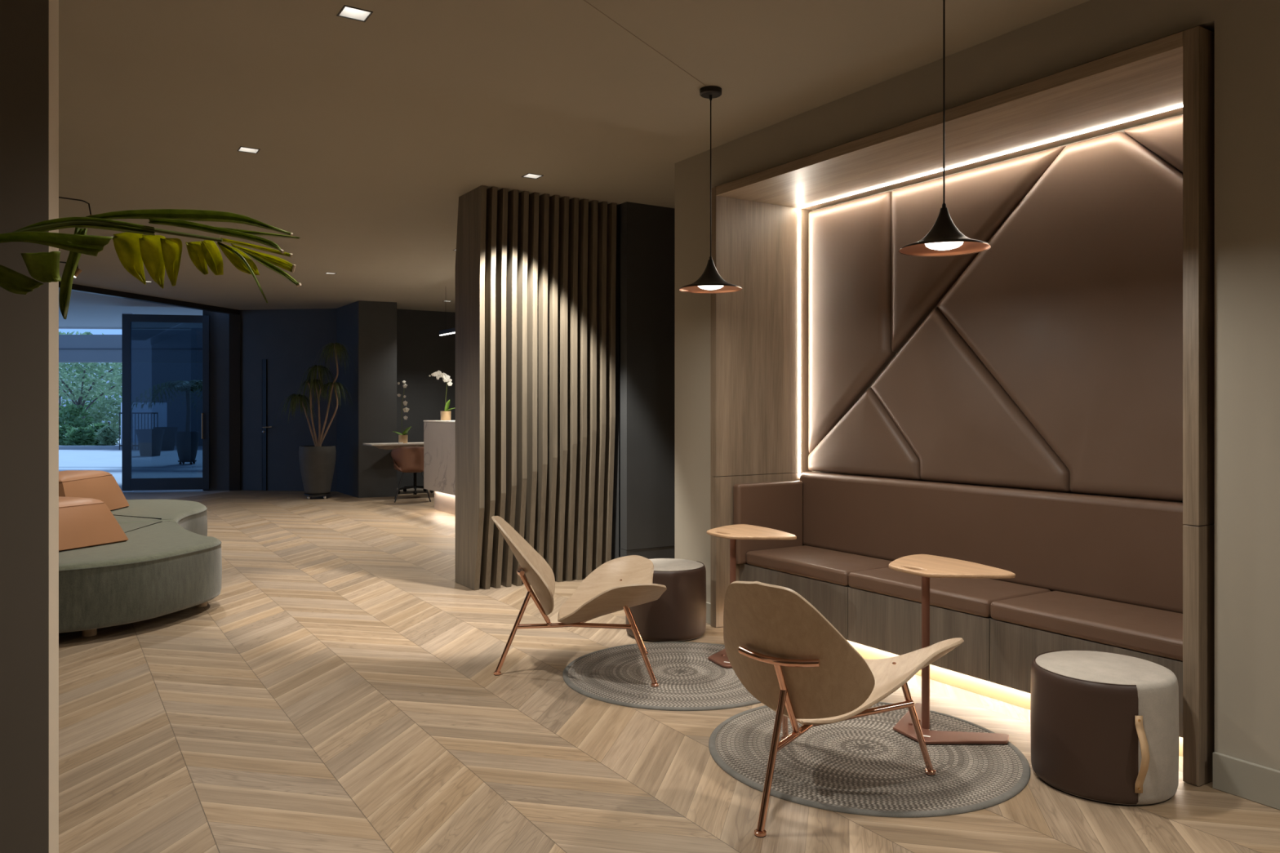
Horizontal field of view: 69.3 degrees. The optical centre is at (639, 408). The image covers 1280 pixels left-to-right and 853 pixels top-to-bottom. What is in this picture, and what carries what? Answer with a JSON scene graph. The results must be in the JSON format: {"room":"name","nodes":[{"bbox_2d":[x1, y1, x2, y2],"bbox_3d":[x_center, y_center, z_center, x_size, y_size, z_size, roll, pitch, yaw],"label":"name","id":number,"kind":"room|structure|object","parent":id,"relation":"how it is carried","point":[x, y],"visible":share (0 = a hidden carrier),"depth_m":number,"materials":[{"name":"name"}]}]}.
{"room":"lobby","nodes":[
{"label":"lobby","id":0,"kind":"room"},
{"bbox_2d":[0,0,48,852],"bbox_3d":[-2.482,-0.140,1.471,2.597,2.980,0.250,0,0,-33],"label":"pillar","id":1,"kind":"structure","parent":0,"point":[24,24],"depth_m":2.04,"materials":[{"name":"paint"}]},
{"bbox_2d":[48,0,58,852],"bbox_3d":[-1.379,-0.140,2.175,0.020,2.980,0.249,0,0,-33],"label":"pillar corner","id":2,"kind":"structure","parent":1,"relation":"attached to","point":[53,5],"depth_m":2.11,"materials":[{"name":"beige paint"}]},
{"bbox_2d":[58,334,121,362],"bbox_3d":[-15.499,-1.435,22.175,13.000,0.650,0.350,0,0,0],"label":"beam","id":3,"kind":"structure","parent":0,"point":[65,341],"depth_m":22.00,"materials":[{"name":"grey concrete"}]},
{"bbox_2d":[58,348,121,349],"bbox_3d":[-15.499,-1.417,21.985,13.000,0.015,0.010,0,0,0],"label":"trim","id":4,"kind":"structure","parent":3,"relation":"attached to","point":[59,348],"depth_m":21.98,"materials":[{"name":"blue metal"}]},
{"bbox_2d":[202,310,229,490],"bbox_3d":[-6.923,-0.190,15.367,0.581,3.080,0.200,0,0,-6],"label":"wall","id":5,"kind":"structure","parent":0,"point":[219,322],"depth_m":15.27,"materials":[{"name":"paint"}]},
{"bbox_2d":[229,314,239,490],"bbox_3d":[-6.679,-0.100,15.250,0.165,2.900,0.060,0,0,-18],"label":"trim","id":6,"kind":"structure","parent":5,"relation":"attached to","point":[234,319],"depth_m":15.22,"materials":[{"name":"black metal"}]},
{"bbox_2d":[239,308,336,491],"bbox_3d":[-5.767,-0.140,15.254,1.709,2.980,0.150,0,0,8],"label":"wall","id":7,"kind":"structure","parent":0,"point":[291,341],"depth_m":15.18,"materials":[{"name":"paint"}]},
{"bbox_2d":[248,359,271,490],"bbox_3d":[-6.238,0.270,15.207,0.448,2.159,0.120,0,0,25],"label":"door","id":8,"kind":"structure","parent":7,"relation":"in","point":[257,368],"depth_m":15.22,"materials":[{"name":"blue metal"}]},
{"bbox_2d":[336,300,396,497],"bbox_3d":[-4.370,-0.140,14.749,0.630,2.980,1.630,0,0,-33],"label":"column","id":9,"kind":"structure","parent":0,"point":[368,329],"depth_m":14.11,"materials":[{"name":"black paint"}]},
{"bbox_2d":[396,308,455,488],"bbox_3d":[-2.781,-0.140,15.987,3.500,2.980,0.150,0,0,-33],"label":"wall","id":10,"kind":"structure","parent":0,"point":[421,352],"depth_m":15.36,"materials":[{"name":"black paint"}]},
{"bbox_2d":[396,488,422,491],"bbox_3d":[-2.730,1.325,15.907,3.500,0.050,0.040,0,0,-33],"label":"baseboard","id":11,"kind":"structure","parent":10,"relation":"attached to","point":[410,489],"depth_m":15.23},
{"bbox_2d":[58,0,1089,327],"bbox_3d":[-9.433,-1.690,8.556,22.707,0.120,30.571,0,0,-33],"label":"ceiling","id":12,"kind":"structure","parent":0,"point":[370,135],"depth_m":4.98,"materials":[{"name":"paint"}]},
{"bbox_2d":[58,196,92,215],"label":"chandelier","id":13,"kind":"object","parent":12,"relation":"hanging from","point":[59,197],"depth_m":5.98,"materials":[{"name":"black metal"}]},
{"bbox_2d":[74,263,81,277],"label":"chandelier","id":14,"kind":"object","parent":12,"relation":"hanging from","point":[77,272],"depth_m":6.00,"materials":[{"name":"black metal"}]},
{"bbox_2d":[58,326,121,329],"bbox_3d":[-15.530,-1.688,18.235,12.877,0.165,0.089,0,0,-5],"label":"trim","id":15,"kind":"structure","parent":12,"relation":"attached to","point":[60,327],"depth_m":18.61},
{"bbox_2d":[237,146,260,153],"bbox_3d":[-2.465,-1.669,5.829,0.116,0.083,0.116,0,0,-33],"label":"recessed light","id":16,"kind":"object","parent":12,"relation":"in","point":[246,149],"visible":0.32,"depth_m":5.86,"materials":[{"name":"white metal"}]},
{"bbox_2d":[337,4,373,22],"bbox_3d":[-1.176,-1.669,3.816,0.116,0.083,0.116,0,0,-33],"label":"recessed light","id":17,"kind":"object","parent":12,"relation":"in","point":[347,11],"visible":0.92,"depth_m":3.85,"materials":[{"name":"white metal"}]},
{"bbox_2d":[439,327,455,335],"bbox_3d":[-1.947,-1.307,11.330,0.040,0.644,2.800,0,0,-33],"label":"linear pendant","id":18,"kind":"object","parent":12,"relation":"hanging from","point":[451,331],"visible":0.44,"depth_m":12.25,"materials":[{"name":"black metal"}]},
{"bbox_2d":[521,173,542,178],"bbox_3d":[-0.753,-1.669,6.482,0.116,0.083,0.116,0,0,-33],"label":"recessed light","id":19,"kind":"object","parent":12,"relation":"in","point":[531,175],"visible":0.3,"depth_m":6.52,"materials":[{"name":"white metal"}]},
{"bbox_2d":[583,0,706,85],"bbox_3d":[-0.157,-1.630,3.808,0.004,0.001,2.071,0,0,30],"label":"trim","id":20,"kind":"structure","parent":12,"relation":"attached to","point":[584,0],"depth_m":4.09,"materials":[{"name":"black metal"}]},
{"bbox_2d":[679,85,742,293],"bbox_3d":[0.361,-1.119,4.725,0.321,1.022,0.321,0,0,-33],"label":"pendant lamp","id":21,"kind":"object","parent":12,"relation":"hanging from","point":[710,282],"visible":1,"depth_m":4.70,"materials":[{"name":"black metal"}]},
{"bbox_2d":[697,285,723,289],"bbox_3d":[0.361,-0.625,4.725,0.136,0.034,0.136,0,0,-33],"label":"diffuser","id":22,"kind":"object","parent":21,"relation":"attached to","point":[706,287],"depth_m":4.70,"materials":[{"name":"white glass"}]},
{"bbox_2d":[898,0,991,256],"bbox_3d":[1.115,-1.107,3.394,0.321,1.046,0.321,0,0,-33],"label":"pendant lamp","id":23,"kind":"object","parent":12,"relation":"hanging from","point":[944,238],"visible":1,"depth_m":3.39,"materials":[{"name":"black metal"}]},
{"bbox_2d":[924,241,963,250],"bbox_3d":[1.115,-0.601,3.394,0.136,0.034,0.136,0,0,-33],"label":"diffuser","id":24,"kind":"object","parent":23,"relation":"attached to","point":[945,245],"depth_m":3.36,"materials":[{"name":"white glass"}]},
{"bbox_2d":[611,201,675,559],"bbox_3d":[1.506,-0.140,8.640,4.170,2.980,0.550,0,0,-33],"label":"wall","id":25,"kind":"structure","parent":0,"point":[643,511],"depth_m":7.40,"materials":[{"name":"black paint"}]},
{"bbox_2d":[58,489,1279,852],"bbox_3d":[-1.970,1.400,6.809,12.000,0.100,19.600,0,0,-33],"label":"floor","id":26,"kind":"structure","parent":0,"point":[339,691],"depth_m":3.77,"materials":[{"name":"brown wood"}]},
{"bbox_2d":[58,499,222,636],"bbox_3d":[-4.557,1.115,6.891,2.733,0.467,4.196,0,0,-33],"label":"curved sofa","id":27,"kind":"object","parent":26,"relation":"on","point":[168,562],"visible":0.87,"depth_m":5.69,"materials":[{"name":"green fabric"}]},
{"bbox_2d":[58,496,128,551],"bbox_3d":[-3.847,0.729,5.821,0.644,0.304,0.932,0,0,21],"label":"sofa cushion","id":28,"kind":"object","parent":27,"relation":"on","point":[83,522],"visible":0.53,"depth_m":5.91,"materials":[{"name":"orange leather"}]},
{"bbox_2d":[58,470,129,511],"bbox_3d":[-4.839,0.709,7.759,0.644,0.344,1.012,0,0,-5],"label":"sofa cushion","id":29,"kind":"object","parent":27,"relation":"on","point":[102,486],"visible":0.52,"depth_m":7.82,"materials":[{"name":"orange leather"}]},
{"bbox_2d":[0,208,301,319],"bbox_3d":[-1.120,0.499,1.551,1.040,1.701,0.410,0,0,4],"label":"potted palm","id":30,"kind":"object","parent":26,"relation":"on","point":[134,249],"visible":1,"depth_m":1.63,"materials":[{"name":"green plant"}]},
{"bbox_2d":[303,493,330,499],"bbox_3d":[-4.845,1.312,13.894,0.380,0.074,0.380,0,0,-33],"label":"trolley","id":31,"kind":"object","parent":26,"relation":"on","point":[308,495],"visible":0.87,"depth_m":13.76,"materials":[{"name":"black metal"}]},
{"bbox_2d":[274,342,356,494],"bbox_3d":[-4.857,0.141,13.889,1.247,2.264,0.694,0,0,3],"label":"potted plant","id":32,"kind":"object","parent":31,"relation":"on","point":[317,461],"visible":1,"depth_m":13.76,"materials":[{"name":"green plant"}]},
{"bbox_2d":[363,442,423,449],"bbox_3d":[-3.096,0.935,14.304,2.240,0.827,0.450,0,0,-33],"label":"desk","id":33,"kind":"object","parent":26,"relation":"on","point":[388,446],"visible":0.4,"depth_m":13.77,"materials":[{"name":"wood"}]},
{"bbox_2d":[392,381,410,443],"bbox_3d":[-3.585,0.049,13.951,0.249,0.945,0.140,0,0,16],"label":"potted orchid","id":34,"kind":"object","parent":33,"relation":"on","point":[402,437],"visible":0.95,"depth_m":13.92,"materials":[{"name":"white plant"}]},
{"bbox_2d":[391,446,431,502],"bbox_3d":[-3.324,0.949,13.516,0.616,0.802,0.532,0,0,-15],"label":"desk chair","id":35,"kind":"object","parent":26,"relation":"on","point":[407,459],"visible":0.83,"depth_m":13.32,"materials":[{"name":"brown leather"}]},
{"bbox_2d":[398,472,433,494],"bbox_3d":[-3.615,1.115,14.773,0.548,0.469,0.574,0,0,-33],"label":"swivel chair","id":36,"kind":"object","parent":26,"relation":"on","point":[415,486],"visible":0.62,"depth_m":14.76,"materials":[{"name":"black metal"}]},
{"bbox_2d":[423,420,455,514],"bbox_3d":[-1.676,0.754,11.180,0.725,1.189,3.475,0,0,-33],"label":"reception counter","id":37,"kind":"object","parent":26,"relation":"on","point":[439,436],"depth_m":11.97,"materials":[{"name":"stone"}]},
{"bbox_2d":[423,420,455,422],"bbox_3d":[-1.676,0.169,11.180,0.725,0.017,3.475,0,0,-33],"label":"countertop","id":38,"kind":"structure","parent":37,"relation":"on","point":[445,421],"depth_m":12.09,"materials":[{"name":"stone"}]},
{"bbox_2d":[428,370,455,420],"bbox_3d":[-2.666,-0.179,12.460,0.332,0.677,0.144,0,0,-21],"label":"potted orchid","id":39,"kind":"object","parent":37,"relation":"on","point":[446,415],"visible":1,"depth_m":12.45,"materials":[{"name":"white plant"}]},
{"bbox_2d":[455,185,617,590],"bbox_3d":[-0.796,-0.140,7.267,1.168,2.978,0.550,0,0,-33],"label":"slatted screen","id":40,"kind":"object","parent":26,"relation":"on","point":[535,274],"visible":0.93,"depth_m":7.05,"materials":[{"name":"brown wood"}]},
{"bbox_2d":[562,641,760,711],"bbox_3d":[0.203,1.344,4.722,1.192,0.011,1.192,0,0,29],"label":"round rug","id":41,"kind":"object","parent":26,"relation":"on","point":[687,681],"visible":0.8,"depth_m":4.58,"materials":[{"name":"fabric"}]},
{"bbox_2d":[491,515,666,687],"bbox_3d":[-0.325,0.947,4.724,0.858,0.806,0.851,0,0,-5],"label":"lounge chair","id":42,"kind":"object","parent":41,"relation":"on","point":[623,583],"visible":1,"depth_m":4.69,"materials":[{"name":"brown wood"}]},
{"bbox_2d":[706,524,796,667],"bbox_3d":[0.569,0.998,4.949,0.420,0.679,0.554,0,0,-33],"label":"side table","id":43,"kind":"object","parent":41,"relation":"on","point":[739,531],"visible":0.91,"depth_m":4.91,"materials":[{"name":"brown wood"}]},
{"bbox_2d":[625,558,706,642],"bbox_3d":[0.155,1.141,5.558,0.485,0.417,0.482,0,0,12],"label":"pouf","id":44,"kind":"object","parent":26,"relation":"on","point":[679,614],"visible":0.74,"depth_m":5.35,"materials":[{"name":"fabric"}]},
{"bbox_2d":[708,702,1030,817],"bbox_3d":[0.883,1.344,3.661,1.220,0.011,1.220,0,0,33],"label":"round rug","id":45,"kind":"object","parent":26,"relation":"on","point":[862,766],"visible":0.77,"depth_m":3.47,"materials":[{"name":"fabric"}]},
{"bbox_2d":[723,581,964,837],"bbox_3d":[0.610,0.947,3.255,0.851,0.806,0.858,0,0,35],"label":"lounge chair","id":46,"kind":"object","parent":45,"relation":"on","point":[784,652],"visible":1,"depth_m":3.03,"materials":[{"name":"brown wood"}]},
{"bbox_2d":[888,554,1015,744],"bbox_3d":[1.260,0.998,3.865,0.420,0.679,0.554,0,0,-33],"label":"side table","id":47,"kind":"object","parent":45,"relation":"on","point":[927,566],"visible":0.98,"depth_m":3.82,"materials":[{"name":"brown wood"}]},
{"bbox_2d":[739,563,1182,756],"bbox_3d":[1.622,1.157,4.777,0.608,0.384,2.775,0,0,-33],"label":"bench","id":48,"kind":"object","parent":26,"relation":"on","point":[994,659],"visible":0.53,"depth_m":4.45,"materials":[{"name":"brown wood"}]},
{"bbox_2d":[733,480,803,564],"bbox_3d":[0.817,0.716,5.871,0.541,0.496,0.065,0,0,-33],"label":"bench side backrest","id":49,"kind":"object","parent":48,"relation":"on","point":[776,505],"visible":0.66,"depth_m":5.83,"materials":[{"name":"leather"}]},
{"bbox_2d":[746,545,892,586],"bbox_3d":[1.092,0.923,5.492,0.503,0.082,0.863,0,0,-33],"label":"seat cushion","id":50,"kind":"object","parent":48,"relation":"on","point":[833,566],"visible":0.76,"depth_m":5.37,"materials":[{"name":"leather"}]},
{"bbox_2d":[848,567,1050,617],"bbox_3d":[1.565,0.923,4.750,0.503,0.082,0.890,0,0,-33],"label":"seat cushion","id":51,"kind":"object","parent":48,"relation":"on","point":[975,597],"visible":0.7,"depth_m":4.61,"materials":[{"name":"leather"}]},
{"bbox_2d":[990,591,1182,661],"bbox_3d":[2.061,0.923,3.972,0.503,0.082,0.946,0,0,-33],"label":"seat cushion","id":52,"kind":"object","parent":48,"relation":"on","point":[1156,632],"visible":0.61,"depth_m":3.94,"materials":[{"name":"leather"}]},
{"bbox_2d":[1030,649,1178,806],"bbox_3d":[1.681,1.141,3.364,0.482,0.417,0.485,0,0,44],"label":"pouf","id":53,"kind":"object","parent":26,"relation":"on","point":[1104,726],"visible":1,"depth_m":3.17,"materials":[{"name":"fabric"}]},
{"bbox_2d":[675,0,1279,770],"bbox_3d":[2.756,-0.140,2.979,0.850,2.980,8.060,0,0,-33],"label":"wall","id":54,"kind":"structure","parent":0,"point":[1246,32],"depth_m":3.27,"materials":[{"name":"beige paint"}]},
{"bbox_2d":[706,601,711,624],"bbox_3d":[0.341,1.286,5.959,0.018,0.128,0.437,0,0,-33],"label":"baseboard","id":55,"kind":"structure","parent":54,"relation":"attached to","point":[708,604],"depth_m":5.80,"materials":[{"name":"paint"}]},
{"bbox_2d":[808,191,895,453],"bbox_3d":[1.302,-0.500,5.782,0.072,1.586,0.706,0,0,-33],"label":"wall panel","id":56,"kind":"object","parent":54,"relation":"attached to","point":[850,275],"visible":0.97,"depth_m":5.75,"materials":[{"name":"leather"}]},
{"bbox_2d":[808,387,921,479],"bbox_3d":[1.360,0.141,5.691,0.072,0.537,0.922,0,0,-33],"label":"wall panel","id":57,"kind":"object","parent":54,"relation":"attached to","point":[866,440],"visible":0.97,"depth_m":5.60,"materials":[{"name":"leather"}]},
{"bbox_2d":[711,26,1214,786],"bbox_3d":[1.549,-0.009,4.729,0.793,2.713,2.891,0,0,-33],"label":"surround","id":58,"kind":"object","parent":54,"relation":"attached to","point":[754,218],"depth_m":4.57,"materials":[{"name":"brown wood"}]},
{"bbox_2d":[871,306,1071,492],"bbox_3d":[1.754,-0.081,5.072,0.072,0.981,1.293,0,0,-33],"label":"wall panel","id":59,"kind":"object","parent":54,"relation":"attached to","point":[962,426],"visible":0.97,"depth_m":5.04,"materials":[{"name":"leather"}]},
{"bbox_2d":[891,146,1066,351],"bbox_3d":[1.791,-0.814,5.014,0.072,0.959,1.107,0,0,-33],"label":"wall panel","id":60,"kind":"object","parent":54,"relation":"attached to","point":[979,201],"visible":0.95,"depth_m":5.15,"materials":[{"name":"leather"}]},
{"bbox_2d":[800,471,1184,613],"bbox_3d":[1.827,0.657,4.907,0.122,0.486,2.775,0,0,-33],"label":"bench backrest","id":61,"kind":"object","parent":54,"relation":"attached to","point":[1119,549],"visible":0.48,"depth_m":4.66,"materials":[{"name":"leather"}]},
{"bbox_2d":[937,131,1182,501],"bbox_3d":[2.133,-0.442,4.478,0.072,1.702,1.718,0,0,-33],"label":"wall panel","id":62,"kind":"object","parent":54,"relation":"attached to","point":[1073,306],"visible":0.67,"depth_m":4.37,"materials":[{"name":"leather"}]},
{"bbox_2d":[1124,115,1182,172],"bbox_3d":[2.421,-0.991,4.027,0.072,0.606,0.648,0,0,-33],"label":"wall panel","id":63,"kind":"object","parent":54,"relation":"attached to","point":[1164,138],"visible":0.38,"depth_m":4.11,"materials":[{"name":"leather"}]},
{"bbox_2d":[1212,751,1279,809],"bbox_3d":[3.299,1.286,1.320,0.018,0.128,4.679,0,0,-33],"label":"baseboard","id":64,"kind":"structure","parent":54,"relation":"attached to","point":[1246,780],"depth_m":3.19,"materials":[{"name":"paint"}]},
{"bbox_3d":[-8.206,-0.102,9.066,4.049,2.905,3.872,0,0,-33],"label":"wall","id":65,"kind":"structure","parent":0,"visible":0},
{"bbox_2d":[58,281,239,314],"bbox_3d":[-7.777,-1.643,10.854,0.120,0.175,9.181,0,0,14],"label":"trim","id":66,"kind":"structure","parent":65,"relation":"attached to","point":[80,288],"depth_m":13.39,"materials":[{"name":"black metal"}]},
{"label":"outside","id":67,"kind":"structure","parent":0,"visible":0},
{"bbox_2d":[58,435,233,499],"bbox_3d":[-15.592,1.412,24.452,60.000,0.116,62.000,0,0,-33],"label":"ground","id":68,"kind":"structure","parent":67,"point":[67,458],"depth_m":21.61,"materials":[{"name":"grey concrete"}]},
{"bbox_2d":[58,423,75,445],"bbox_3d":[-20.155,0.996,32.420,1.064,0.968,0.809,0,0,-33],"label":"shrub","id":69,"kind":"object","parent":68,"relation":"on","point":[61,428],"visible":0.3,"depth_m":32.24,"materials":[{"name":"green plant"}]},
{"bbox_2d":[58,402,95,440],"bbox_3d":[-20.754,0.564,33.926,1.399,1.622,1.056,0,0,-33],"label":"shrub","id":70,"kind":"object","parent":68,"relation":"on","point":[69,418],"visible":0.45,"depth_m":33.77,"materials":[{"name":"green plant"}]},
{"bbox_2d":[62,426,97,445],"bbox_3d":[-18.852,1.018,31.200,1.073,0.856,0.800,0,0,-33],"label":"shrub","id":71,"kind":"object","parent":68,"relation":"on","point":[86,436],"visible":0.93,"depth_m":31.02,"materials":[{"name":"green plant"}]},
{"bbox_2d":[58,362,108,426],"bbox_3d":[-24.453,-0.764,38.981,3.587,4.300,2.649,0,0,-33],"label":"tree","id":72,"kind":"object","parent":68,"relation":"on","point":[87,366],"visible":0.06,"depth_m":39.19,"materials":[{"name":"green plant"}]},
{"bbox_2d":[58,368,121,432],"bbox_3d":[-29.998,-0.450,51.151,28.000,3.600,0.300,0,0,0],"label":"wall","id":73,"kind":"structure","parent":68,"relation":"on","point":[120,396],"depth_m":51.00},
{"bbox_2d":[58,331,121,418],"bbox_3d":[-21.733,-0.828,35.962,5.301,4.383,3.806,0,0,-33],"label":"tree","id":74,"kind":"object","parent":68,"relation":"on","point":[113,389],"visible":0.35,"depth_m":35.74,"materials":[{"name":"green plant"}]},
{"bbox_2d":[58,362,121,430],"bbox_3d":[-24.956,-0.932,42.834,3.933,4.664,2.854,0,0,-33],"label":"tree","id":75,"kind":"object","parent":68,"relation":"on","point":[119,364],"visible":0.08,"depth_m":42.29,"materials":[{"name":"green plant"}]},
{"bbox_2d":[58,445,121,449],"bbox_3d":[-24.449,1.292,30.676,15.100,0.124,0.350,0,0,0],"label":"kerb","id":76,"kind":"object","parent":68,"relation":"on","point":[60,447],"depth_m":30.50,"materials":[{"name":"grey concrete"}]},
{"bbox_2d":[58,466,121,467],"bbox_3d":[-15.499,1.352,21.360,9.000,0.008,0.120,0,0,0],"label":"channel","id":77,"kind":"object","parent":68,"relation":"on","point":[59,467],"depth_m":21.30,"materials":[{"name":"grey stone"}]},
{"bbox_2d":[88,422,108,445],"bbox_3d":[-18.946,0.943,32.398,1.075,0.950,0.834,0,0,-33],"label":"shrub","id":78,"kind":"object","parent":68,"relation":"on","point":[97,426],"visible":0.16,"depth_m":32.26,"materials":[{"name":"green plant"}]},
{"bbox_2d":[85,399,120,444],"bbox_3d":[-20.240,0.514,35.200,1.712,1.841,1.235,0,0,-33],"label":"shrub","id":79,"kind":"object","parent":68,"relation":"on","point":[99,419],"visible":0.48,"depth_m":35.07,"materials":[{"name":"green plant"}]},
{"bbox_2d":[93,424,119,445],"bbox_3d":[-17.835,0.995,30.948,0.614,0.949,0.759,0,0,30],"label":"shrub","id":80,"kind":"object","parent":68,"relation":"on","point":[106,436],"visible":0.93,"depth_m":30.84,"materials":[{"name":"green plant"}]},
{"bbox_2d":[97,362,121,424],"bbox_3d":[-25.141,-0.968,46.849,4.442,4.726,3.334,0,0,-33],"label":"shrub","id":81,"kind":"object","parent":68,"relation":"on","point":[116,394],"visible":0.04,"depth_m":45.81,"materials":[{"name":"green plant"}]},
{"bbox_2d":[119,412,121,449],"bbox_3d":[-16.375,0.742,30.214,1.269,1.223,0.032,0,0,0],"label":"railing","id":82,"kind":"object","parent":68,"relation":"on","point":[119,412],"visible":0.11,"depth_m":30.20,"materials":[{"name":"black metal"}]},
{"bbox_2d":[120,402,121,444],"bbox_3d":[-16.649,0.575,31.050,1.500,1.550,0.100,0,0,0],"label":"wall","id":83,"kind":"structure","parent":68,"relation":"on","point":[121,402],"depth_m":31.00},
{"bbox_2d":[121,312,209,492],"bbox_3d":[-7.683,-0.099,14.993,1.311,2.882,0.125,0,0,-10],"label":"door","id":84,"kind":"structure","parent":68,"relation":"on","point":[166,358],"depth_m":15.01,"materials":[{"name":"glass"}]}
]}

